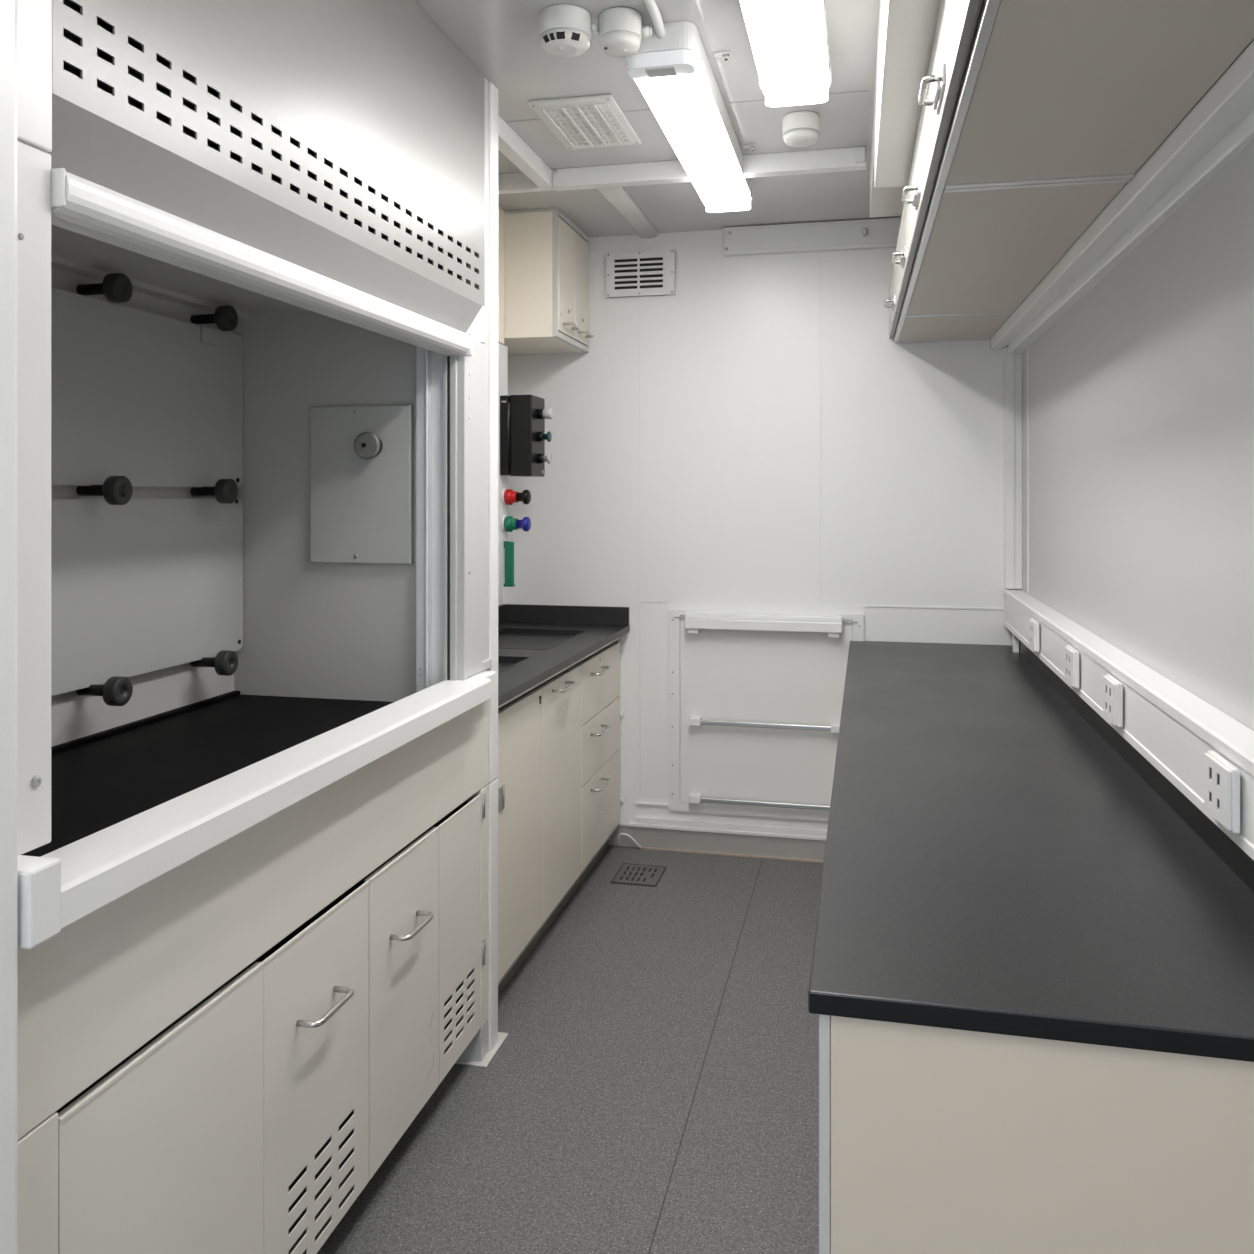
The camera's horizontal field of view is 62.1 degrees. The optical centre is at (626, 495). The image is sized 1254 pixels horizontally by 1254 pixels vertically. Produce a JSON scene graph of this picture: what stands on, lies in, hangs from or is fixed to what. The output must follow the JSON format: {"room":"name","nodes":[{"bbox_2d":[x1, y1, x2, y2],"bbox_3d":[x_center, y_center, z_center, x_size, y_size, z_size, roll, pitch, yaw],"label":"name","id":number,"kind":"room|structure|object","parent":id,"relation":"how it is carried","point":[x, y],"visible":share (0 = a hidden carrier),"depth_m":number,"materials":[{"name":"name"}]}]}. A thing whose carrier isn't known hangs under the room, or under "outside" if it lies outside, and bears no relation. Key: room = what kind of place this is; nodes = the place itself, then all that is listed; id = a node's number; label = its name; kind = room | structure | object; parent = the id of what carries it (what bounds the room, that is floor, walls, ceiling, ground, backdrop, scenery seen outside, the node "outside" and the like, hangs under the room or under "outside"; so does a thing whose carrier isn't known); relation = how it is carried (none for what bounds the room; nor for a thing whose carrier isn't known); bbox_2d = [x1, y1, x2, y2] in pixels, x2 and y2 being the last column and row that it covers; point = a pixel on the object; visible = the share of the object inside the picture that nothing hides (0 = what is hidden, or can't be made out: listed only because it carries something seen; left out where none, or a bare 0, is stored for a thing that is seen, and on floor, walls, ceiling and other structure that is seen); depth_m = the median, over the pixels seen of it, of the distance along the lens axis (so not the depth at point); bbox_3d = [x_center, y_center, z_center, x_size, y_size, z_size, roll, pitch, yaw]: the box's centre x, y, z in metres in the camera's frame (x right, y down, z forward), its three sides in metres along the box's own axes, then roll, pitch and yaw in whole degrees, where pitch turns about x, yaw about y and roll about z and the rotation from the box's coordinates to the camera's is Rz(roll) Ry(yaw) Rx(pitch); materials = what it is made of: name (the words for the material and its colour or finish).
{"room":"laboratory","nodes":[
{"label":"laboratory","id":0,"kind":"room"},
{"bbox_2d":[0,0,16,1253],"bbox_3d":[-1.373,0.191,0.008,0.810,2.599,2.600,0,0,13],"label":"wall","id":1,"kind":"structure","parent":0,"point":[8,8],"depth_m":1.16,"materials":[{"name":"white paint"}]},
{"bbox_2d":[289,845,822,1253],"bbox_3d":[-0.192,1.515,1.506,2.550,0.051,6.050,0,0,13],"label":"floor","id":2,"kind":"structure","parent":0,"point":[567,1141],"depth_m":2.59,"materials":[{"name":"plastic"}]},
{"bbox_2d":[17,784,488,1253],"bbox_3d":[-0.830,1.130,2.057,0.658,0.720,1.628,0,0,13],"label":"base cabinet","id":3,"kind":"object","parent":2,"relation":"on","point":[229,1130],"visible":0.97,"depth_m":1.82,"materials":[{"name":"metal"}]},
{"bbox_2d":[17,0,497,1140],"bbox_3d":[-0.847,-0.171,2.089,0.732,1.877,1.692,0,0,13],"label":"fume hood","id":4,"kind":"object","parent":3,"relation":"on","point":[257,240],"visible":0.99,"depth_m":2.18,"materials":[{"name":"metal"}]},
{"bbox_2d":[455,778,507,1067],"bbox_3d":[-0.398,1.129,2.809,0.104,0.722,0.173,0,0,13],"label":"hood support leg","id":5,"kind":"object","parent":2,"relation":"on","point":[482,1048],"visible":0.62,"depth_m":2.80,"materials":[{"name":"paint"}]},
{"bbox_2d":[498,637,623,995],"bbox_3d":[-0.434,1.033,3.724,0.561,0.914,1.574,0,0,13],"label":"base cabinet","id":6,"kind":"object","parent":2,"relation":"on","point":[559,739],"visible":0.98,"depth_m":3.47,"materials":[{"name":"metal"}]},
{"bbox_2d":[498,604,629,705],"bbox_3d":[-0.446,0.531,3.704,0.566,0.119,1.619,0,0,13],"label":"countertop","id":7,"kind":"structure","parent":6,"relation":"on","point":[536,642],"depth_m":4.14,"materials":[{"name":"black stone"}]},
{"bbox_2d":[498,628,585,672],"bbox_3d":[-0.471,0.570,3.726,0.370,0.042,1.170,0,0,13],"label":"sink","id":8,"kind":"object","parent":7,"relation":"in","point":[517,647],"depth_m":4.03,"materials":[{"name":"black plastic"}]},
{"bbox_2d":[617,833,641,847],"bbox_3d":[0.010,1.454,4.402,0.112,0.062,0.019,0,0,13],"label":"pipe","id":9,"kind":"object","parent":2,"relation":"on","point":[620,834],"visible":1,"depth_m":4.40,"materials":[{"name":"white plastic"}]},
{"bbox_2d":[611,863,666,886],"bbox_3d":[0.048,1.487,4.094,0.179,0.005,0.210,0,0,13],"label":"floor drain","id":10,"kind":"object","parent":2,"relation":"on","point":[631,874],"visible":1,"depth_m":4.09,"materials":[{"name":"metal"}]},
{"bbox_2d":[819,1014,1253,1253],"bbox_3d":[0.880,1.052,2.646,0.639,0.876,3.028,0,0,13],"label":"base cabinet","id":11,"kind":"object","parent":2,"relation":"on","point":[933,1140],"visible":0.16,"depth_m":1.19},
{"bbox_2d":[808,633,1253,1061],"bbox_3d":[0.876,0.558,2.654,0.652,0.108,3.072,0,0,13],"label":"countertop","id":12,"kind":"structure","parent":11,"relation":"on","point":[999,858],"depth_m":1.61,"materials":[{"name":"black stone"}]},
{"bbox_2d":[415,0,901,236],"bbox_3d":[-0.192,-1.135,1.506,2.550,0.050,6.050,0,0,13],"label":"ceiling","id":13,"kind":"structure","parent":0,"point":[500,38],"depth_m":2.92,"materials":[{"name":"white paint"}]},
{"bbox_2d":[498,115,551,187],"bbox_3d":[-0.350,-1.080,3.236,0.046,0.060,0.650,0,0,13],"label":"trim","id":14,"kind":"structure","parent":13,"relation":"attached to","point":[510,144],"depth_m":3.27,"materials":[{"name":"white metal"}]},
{"bbox_2d":[539,4,598,56],"bbox_3d":[-0.143,-1.068,2.408,0.123,0.081,0.122,0,0,43],"label":"smoke detector","id":15,"kind":"object","parent":13,"relation":"attached to","point":[565,30],"visible":1,"depth_m":2.37,"materials":[{"name":"plastic"}]},
{"bbox_2d":[528,94,640,149],"bbox_3d":[-0.116,-1.100,3.092,0.241,0.018,0.395,0,0,13],"label":"ceiling vent","id":16,"kind":"object","parent":13,"relation":"in","point":[597,120],"visible":1,"depth_m":3.05,"materials":[{"name":"plastic"}]},
{"bbox_2d":[540,103,632,146],"bbox_3d":[-0.115,-1.098,3.095,0.197,0.003,0.324,0,0,13],"label":"grille","id":17,"kind":"object","parent":16,"relation":"attached to","point":[575,124],"depth_m":3.08,"materials":[{"name":"plastic"}]},
{"bbox_2d":[599,7,651,56],"bbox_3d":[-0.005,-1.067,2.408,0.119,0.085,0.098,0,0,13],"label":"smoke detector","id":18,"kind":"object","parent":13,"relation":"attached to","point":[619,27],"visible":1,"depth_m":2.37,"materials":[{"name":"plastic"}]},
{"bbox_2d":[597,187,658,237],"bbox_3d":[-0.007,-1.099,3.978,0.090,0.022,0.870,0,0,13],"label":"trim","id":19,"kind":"structure","parent":13,"relation":"attached to","point":[618,197],"depth_m":4.00,"materials":[{"name":"paint"}]},
{"bbox_2d":[643,0,665,38],"bbox_3d":[-0.052,-1.090,1.867,0.023,0.038,1.214,0,0,13],"label":"conduit","id":20,"kind":"object","parent":13,"relation":"attached to","point":[651,5],"visible":1,"depth_m":2.37,"materials":[{"name":"white plastic"}]},
{"bbox_2d":[498,146,865,193],"bbox_3d":[0.009,-1.079,3.495,1.548,0.062,0.065,0,0,13],"label":"ceiling beam","id":21,"kind":"structure","parent":13,"relation":"attached to","point":[851,158],"depth_m":3.45,"materials":[{"name":"white metal"}]},
{"bbox_2d":[507,91,866,121],"bbox_3d":[-0.073,-1.109,3.025,1.500,0.002,0.003,0,0,13],"label":"joint","id":22,"kind":"object","parent":13,"relation":"attached to","point":[860,91],"visible":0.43,"depth_m":2.94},
{"bbox_2d":[626,21,751,211],"bbox_3d":[0.219,-1.058,3.079,0.178,0.101,1.300,0,0,13],"label":"ceiling light","id":23,"kind":"object","parent":13,"relation":"attached to","point":[674,74],"visible":0.99,"depth_m":2.76,"materials":[{"name":"white plastic"}]},
{"bbox_2d":[628,49,694,78],"bbox_3d":[0.082,-1.029,2.485,0.160,0.034,0.068,0,0,13],"label":"end cap","id":24,"kind":"object","parent":23,"relation":"attached to","point":[645,63],"depth_m":2.46,"materials":[{"name":"white plastic"}]},
{"bbox_2d":[706,201,750,211],"bbox_3d":[0.357,-1.029,3.681,0.160,0.034,0.053,0,0,13],"label":"diffuser","id":25,"kind":"object","parent":23,"relation":"attached to","point":[748,206],"depth_m":3.67,"materials":[{"name":"white plastic"}]},
{"bbox_2d":[714,51,730,60],"bbox_3d":[0.240,-1.101,2.613,0.042,0.016,0.024,0,0,13],"label":"ceiling hook","id":26,"kind":"object","parent":13,"relation":"attached to","point":[726,55],"visible":1,"depth_m":2.60,"materials":[{"name":"metal"}]},
{"bbox_2d":[743,144,756,150],"bbox_3d":[0.389,-1.101,3.297,0.042,0.016,0.024,0,0,13],"label":"ceiling hook","id":27,"kind":"object","parent":13,"relation":"attached to","point":[752,147],"visible":1,"depth_m":3.29,"materials":[{"name":"metal"}]},
{"bbox_2d":[740,0,830,106],"bbox_3d":[0.295,-1.058,2.064,0.178,0.101,1.315,0,0,13],"label":"ceiling light","id":28,"kind":"object","parent":13,"relation":"attached to","point":[789,40],"visible":1,"depth_m":2.36,"materials":[{"name":"white plastic"}]},
{"bbox_2d":[765,90,827,106],"bbox_3d":[0.435,-1.029,2.673,0.160,0.034,0.053,0,0,13],"label":"end cap","id":29,"kind":"object","parent":28,"relation":"attached to","point":[823,97],"depth_m":2.67,"materials":[{"name":"white plastic"}]},
{"bbox_2d":[783,111,819,146],"bbox_3d":[0.510,-1.071,3.053,0.108,0.076,0.108,0,0,13],"label":"smoke detector","id":30,"kind":"object","parent":13,"relation":"attached to","point":[800,128],"visible":1,"depth_m":3.01,"materials":[{"name":"plastic"}]},
{"bbox_2d":[870,0,939,217],"bbox_3d":[0.652,-0.977,1.630,0.465,0.265,4.050,0,0,12],"label":"duct","id":31,"kind":"object","parent":13,"relation":"attached to","point":[906,28],"visible":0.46,"depth_m":2.23,"materials":[{"name":"metal"}]},
{"bbox_2d":[891,97,1131,316],"bbox_3d":[0.933,-0.728,2.805,0.420,0.228,1.523,0,0,12],"label":"upper cabinet","id":32,"kind":"object","parent":31,"relation":"attached to","point":[979,250],"visible":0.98,"depth_m":2.53,"materials":[{"name":"metal"}]},
{"bbox_2d":[918,0,1253,189],"bbox_3d":[0.677,-0.728,1.620,0.420,0.228,0.898,0,0,12],"label":"upper cabinet","id":33,"kind":"object","parent":31,"relation":"attached to","point":[1016,92],"visible":1,"depth_m":1.57,"materials":[{"name":"metal"}]},
{"bbox_2d":[503,230,1019,844],"bbox_3d":[0.467,0.190,4.367,2.550,2.600,0.080,0,0,13],"label":"wall","id":34,"kind":"structure","parent":0,"point":[912,432],"depth_m":4.31,"materials":[{"name":"white paint"}]},
{"bbox_2d":[502,208,593,354],"bbox_3d":[-0.384,-0.862,4.278,0.428,0.494,0.473,0,0,13],"label":"upper cabinet","id":35,"kind":"object","parent":34,"relation":"attached to","point":[546,255],"visible":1,"depth_m":4.05,"materials":[{"name":"metal"}]},
{"bbox_2d":[639,236,640,815],"bbox_3d":[0.055,0.140,4.419,0.006,2.500,0.003,0,0,13],"label":"joint","id":36,"kind":"object","parent":34,"relation":"attached to","point":[639,236],"visible":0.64,"depth_m":4.42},
{"bbox_2d":[606,249,674,297],"bbox_3d":[0.057,-0.941,4.409,0.297,0.190,0.020,0,0,13],"label":"air vent","id":37,"kind":"object","parent":34,"relation":"in","point":[647,272],"visible":1,"depth_m":4.40,"materials":[{"name":"white plastic"}]},
{"bbox_2d":[636,802,668,805],"bbox_3d":[0.108,1.302,4.402,0.145,0.007,0.012,0,0,13],"label":"trim","id":38,"kind":"structure","parent":34,"relation":"attached to","point":[640,803],"depth_m":4.40,"materials":[{"name":"white plastic"}]},
{"bbox_2d":[641,600,669,601],"bbox_3d":[0.119,0.445,4.404,0.125,0.004,0.003,0,0,13],"label":"joint","id":39,"kind":"object","parent":34,"relation":"attached to","point":[641,600],"visible":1,"depth_m":4.40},
{"bbox_2d":[611,824,825,862],"bbox_3d":[0.414,1.444,4.326,0.985,0.092,0.022,0,0,13],"label":"baseboard","id":40,"kind":"structure","parent":34,"relation":"attached to","point":[777,848],"depth_m":4.33,"materials":[{"name":"white paint"},{"name":"grey vinyl"}]},
{"bbox_2d":[628,816,826,840],"bbox_3d":[0.450,1.377,4.315,0.910,0.040,0.028,0,0,13],"label":"trim","id":41,"kind":"structure","parent":34,"relation":"attached to","point":[640,821],"depth_m":4.31,"materials":[{"name":"white plastic"}]},
{"bbox_2d":[669,609,863,820],"bbox_3d":[0.561,0.899,4.265,0.798,0.842,0.074,0,0,13],"label":"hatch","id":42,"kind":"object","parent":34,"relation":"attached to","point":[756,698],"visible":0.85,"depth_m":4.29,"materials":[{"name":"white metal"}]},
{"bbox_2d":[723,217,901,256],"bbox_3d":[0.828,-1.051,4.214,0.878,0.110,0.055,0,0,13],"label":"trim","id":43,"kind":"structure","parent":34,"relation":"attached to","point":[867,233],"depth_m":4.22,"materials":[{"name":"grey plastic"}]},
{"bbox_2d":[819,252,820,828],"bbox_3d":[0.787,0.182,4.250,0.008,2.355,0.004,0,0,13],"label":"joint","id":44,"kind":"object","parent":34,"relation":"attached to","point":[819,252],"visible":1,"depth_m":4.25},
{"bbox_2d":[864,605,1002,609],"bbox_3d":[1.218,0.444,4.151,0.530,0.006,0.004,0,0,13],"label":"joint","id":45,"kind":"object","parent":34,"relation":"attached to","point":[864,605],"visible":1,"depth_m":4.15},
{"bbox_2d":[884,264,1012,342],"bbox_3d":[1.155,-0.728,3.834,0.420,0.228,0.627,0,0,12],"label":"upper cabinet","id":46,"kind":"object","parent":34,"relation":"attached to","point":[984,326],"visible":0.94,"depth_m":3.81,"materials":[{"name":"metal"}]},
{"bbox_2d":[1003,347,1021,588],"bbox_3d":[1.503,-0.109,4.061,0.063,0.938,0.050,0,0,13],"label":"vertical trunking","id":47,"kind":"object","parent":34,"relation":"attached to","point":[1012,362],"visible":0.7,"depth_m":4.04,"materials":[{"name":"white plastic"}]},
{"bbox_2d":[1020,39,1253,730],"bbox_3d":[0.914,0.190,1.185,0.080,2.600,5.920,0,0,13],"label":"wall","id":48,"kind":"structure","parent":0,"point":[1141,394],"depth_m":2.13,"materials":[{"name":"white paint"}]},
{"bbox_2d":[1027,347,1028,592],"bbox_3d":[1.490,-0.105,3.870,0.004,0.930,0.012,0,0,13],"label":"joint","id":49,"kind":"object","parent":48,"relation":"attached to","point":[1027,347],"visible":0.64,"depth_m":3.87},
{"bbox_2d":[990,40,1253,352],"bbox_3d":[1.131,-0.585,2.448,0.114,0.064,3.350,0,0,12],"label":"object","id":50,"kind":"structure","parent":48,"relation":"attached to","point":[1220,126],"depth_m":2.02,"materials":[{"name":"white metal"}]},
{"bbox_2d":[1003,589,1253,859],"bbox_3d":[1.121,0.433,2.410,0.064,0.139,3.400,0,0,13],"label":"cable trunking","id":51,"kind":"object","parent":48,"relation":"attached to","point":[1171,727],"visible":0.95,"depth_m":1.97,"materials":[{"name":"white plastic"}]},
{"bbox_2d":[1029,618,1039,651],"bbox_3d":[1.278,0.436,3.272,0.016,0.092,0.116,0,0,13],"label":"wall outlet","id":52,"kind":"object","parent":51,"relation":"attached to","point":[1034,626],"visible":1,"depth_m":3.22,"materials":[{"name":"white plastic"}]},
{"bbox_2d":[1065,645,1078,687],"bbox_3d":[1.139,0.436,2.667,0.016,0.092,0.116,0,0,13],"label":"wall outlet","id":53,"kind":"object","parent":51,"relation":"attached to","point":[1071,654],"visible":1,"depth_m":2.63,"materials":[{"name":"white plastic"}]},
{"bbox_2d":[1103,674,1122,726],"bbox_3d":[1.037,0.436,2.224,0.016,0.092,0.116,0,0,13],"label":"wall outlet","id":54,"kind":"object","parent":51,"relation":"attached to","point":[1112,688],"visible":1,"depth_m":2.19,"materials":[{"name":"white plastic"}]},
{"bbox_2d":[1204,751,1239,833],"bbox_3d":[0.879,0.436,1.542,0.016,0.092,0.116,0,0,13],"label":"wall outlet","id":55,"kind":"object","parent":51,"relation":"attached to","point":[1221,778],"visible":1,"depth_m":1.52,"materials":[{"name":"white plastic"}]},
{"bbox_3d":[-0.815,0.190,3.810,0.198,2.600,1.580,0,0,13],"label":"lining","id":56,"kind":"object","parent":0,"visible":0},
{"bbox_2d":[498,207,503,343],"bbox_3d":[-0.688,-0.851,3.528,0.173,0.517,1.127,0,0,13],"label":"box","id":57,"kind":"object","parent":56,"relation":"attached to","point":[500,211],"visible":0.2,"depth_m":4.02,"materials":[{"name":"white metal"}]},
{"bbox_2d":[498,343,507,583],"bbox_3d":[-0.684,-0.124,3.551,0.171,0.928,1.173,0,0,13],"label":"column","id":58,"kind":"structure","parent":56,"relation":"attached to","point":[502,349],"depth_m":4.03,"materials":[{"name":"white metal"}]},
{"bbox_2d":[504,541,514,586],"bbox_3d":[-0.458,0.265,4.056,0.042,0.177,0.022,0,0,13],"label":"wall sign","id":59,"kind":"object","parent":58,"relation":"attached to","point":[508,546],"depth_m":4.05,"materials":[{"name":"green plastic"}]},
{"bbox_2d":[501,489,530,504],"bbox_3d":[-0.427,0.004,4.049,0.104,0.066,0.066,0,0,13],"label":"valve","id":60,"kind":"object","parent":58,"relation":"attached to","point":[508,496],"visible":1,"depth_m":4.03,"materials":[{"name":"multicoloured plastic"}]},
{"bbox_2d":[501,516,530,531],"bbox_3d":[-0.427,0.109,4.049,0.104,0.066,0.066,0,0,13],"label":"valve","id":61,"kind":"object","parent":58,"relation":"attached to","point":[508,523],"visible":1,"depth_m":4.03,"materials":[{"name":"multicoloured plastic"}]},
{"bbox_2d":[500,395,553,476],"bbox_3d":[-0.381,-0.234,4.083,0.180,0.313,0.190,0,0,13],"label":"control box","id":62,"kind":"object","parent":58,"relation":"attached to","point":[523,436],"visible":1,"depth_m":4.01,"materials":[{"name":"black plastic"}]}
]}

